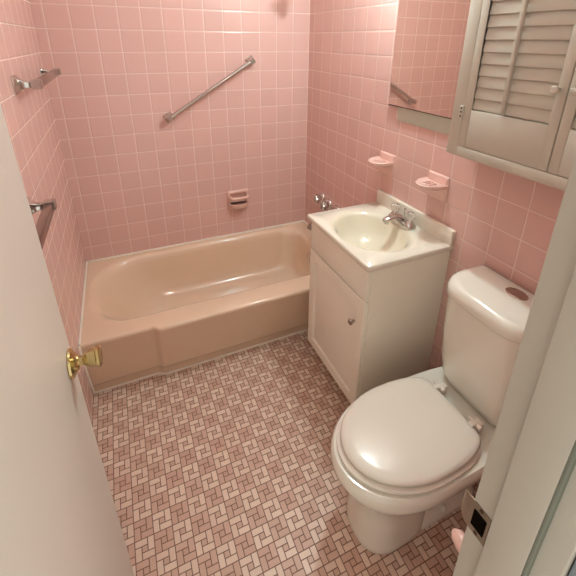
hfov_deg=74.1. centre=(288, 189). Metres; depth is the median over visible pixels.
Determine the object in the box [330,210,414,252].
basin
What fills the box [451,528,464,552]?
toilet paper holder
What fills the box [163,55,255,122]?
grab bar
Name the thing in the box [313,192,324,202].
handle
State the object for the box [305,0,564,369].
wall
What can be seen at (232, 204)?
tray
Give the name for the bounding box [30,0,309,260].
wall
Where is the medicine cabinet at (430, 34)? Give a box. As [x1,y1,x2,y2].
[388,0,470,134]
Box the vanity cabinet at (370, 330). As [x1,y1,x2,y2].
[308,223,449,403]
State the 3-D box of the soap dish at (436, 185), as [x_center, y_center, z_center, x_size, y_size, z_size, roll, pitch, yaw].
[0.569,-0.007,1.552,0.109,0.108,0.118,-9,23,-22]
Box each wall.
[0,0,92,423]
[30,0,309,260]
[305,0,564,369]
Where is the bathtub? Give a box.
[78,220,311,393]
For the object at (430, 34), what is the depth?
1.51 m
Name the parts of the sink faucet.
spout, acrylic knob, handle, acrylic knob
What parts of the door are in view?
knob, knob handle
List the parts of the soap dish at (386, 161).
dish, plate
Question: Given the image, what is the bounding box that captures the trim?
[453,154,575,575]
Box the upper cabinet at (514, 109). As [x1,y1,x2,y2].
[446,0,575,190]
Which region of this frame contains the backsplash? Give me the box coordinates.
[377,189,455,245]
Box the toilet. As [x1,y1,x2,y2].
[331,265,533,553]
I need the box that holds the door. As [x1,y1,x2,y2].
[0,104,134,575]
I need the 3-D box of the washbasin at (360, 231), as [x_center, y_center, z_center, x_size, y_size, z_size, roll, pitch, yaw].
[0.379,0.199,1.682,0.414,0.196,0.496,-9,23,-22]
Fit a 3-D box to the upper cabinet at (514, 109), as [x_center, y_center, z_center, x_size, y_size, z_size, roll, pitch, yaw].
[0.745,-0.349,0.942,0.148,0.698,0.697,-9,23,-22]
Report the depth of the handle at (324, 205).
2.44 m
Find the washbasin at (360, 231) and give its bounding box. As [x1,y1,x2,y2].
[307,189,455,272]
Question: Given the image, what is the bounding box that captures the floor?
[92,331,479,575]
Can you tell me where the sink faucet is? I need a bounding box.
[382,203,415,229]
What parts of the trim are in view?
strike plate, hall casing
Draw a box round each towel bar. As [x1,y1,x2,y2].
[10,68,60,94]
[27,197,56,248]
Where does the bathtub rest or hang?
on the floor
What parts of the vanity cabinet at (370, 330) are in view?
door, knob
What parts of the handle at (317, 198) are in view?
knob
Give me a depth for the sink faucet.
1.68 m
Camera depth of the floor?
1.53 m
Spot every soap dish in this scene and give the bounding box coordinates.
[227,189,248,209]
[368,151,395,177]
[415,170,449,202]
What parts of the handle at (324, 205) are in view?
knob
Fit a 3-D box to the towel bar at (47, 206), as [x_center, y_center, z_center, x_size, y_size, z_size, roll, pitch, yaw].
[-0.678,0.138,0.987,0.083,0.060,0.575,-9,23,-22]
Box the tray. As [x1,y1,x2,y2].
[229,201,247,208]
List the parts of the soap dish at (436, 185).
dish, plate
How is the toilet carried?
on the floor
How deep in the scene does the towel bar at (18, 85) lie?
1.29 m
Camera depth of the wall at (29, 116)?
1.55 m
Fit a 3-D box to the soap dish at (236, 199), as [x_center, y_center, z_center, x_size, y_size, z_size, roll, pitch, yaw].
[-0.327,0.074,2.547,0.146,0.136,0.069,-9,23,-22]
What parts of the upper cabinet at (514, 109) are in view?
tilt rod, louver panel, knob, shutter door, knob, louver panel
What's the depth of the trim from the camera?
0.45 m
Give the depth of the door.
0.58 m
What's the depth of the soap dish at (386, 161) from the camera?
1.82 m
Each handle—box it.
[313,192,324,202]
[319,199,331,209]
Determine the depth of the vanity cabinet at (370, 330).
1.62 m

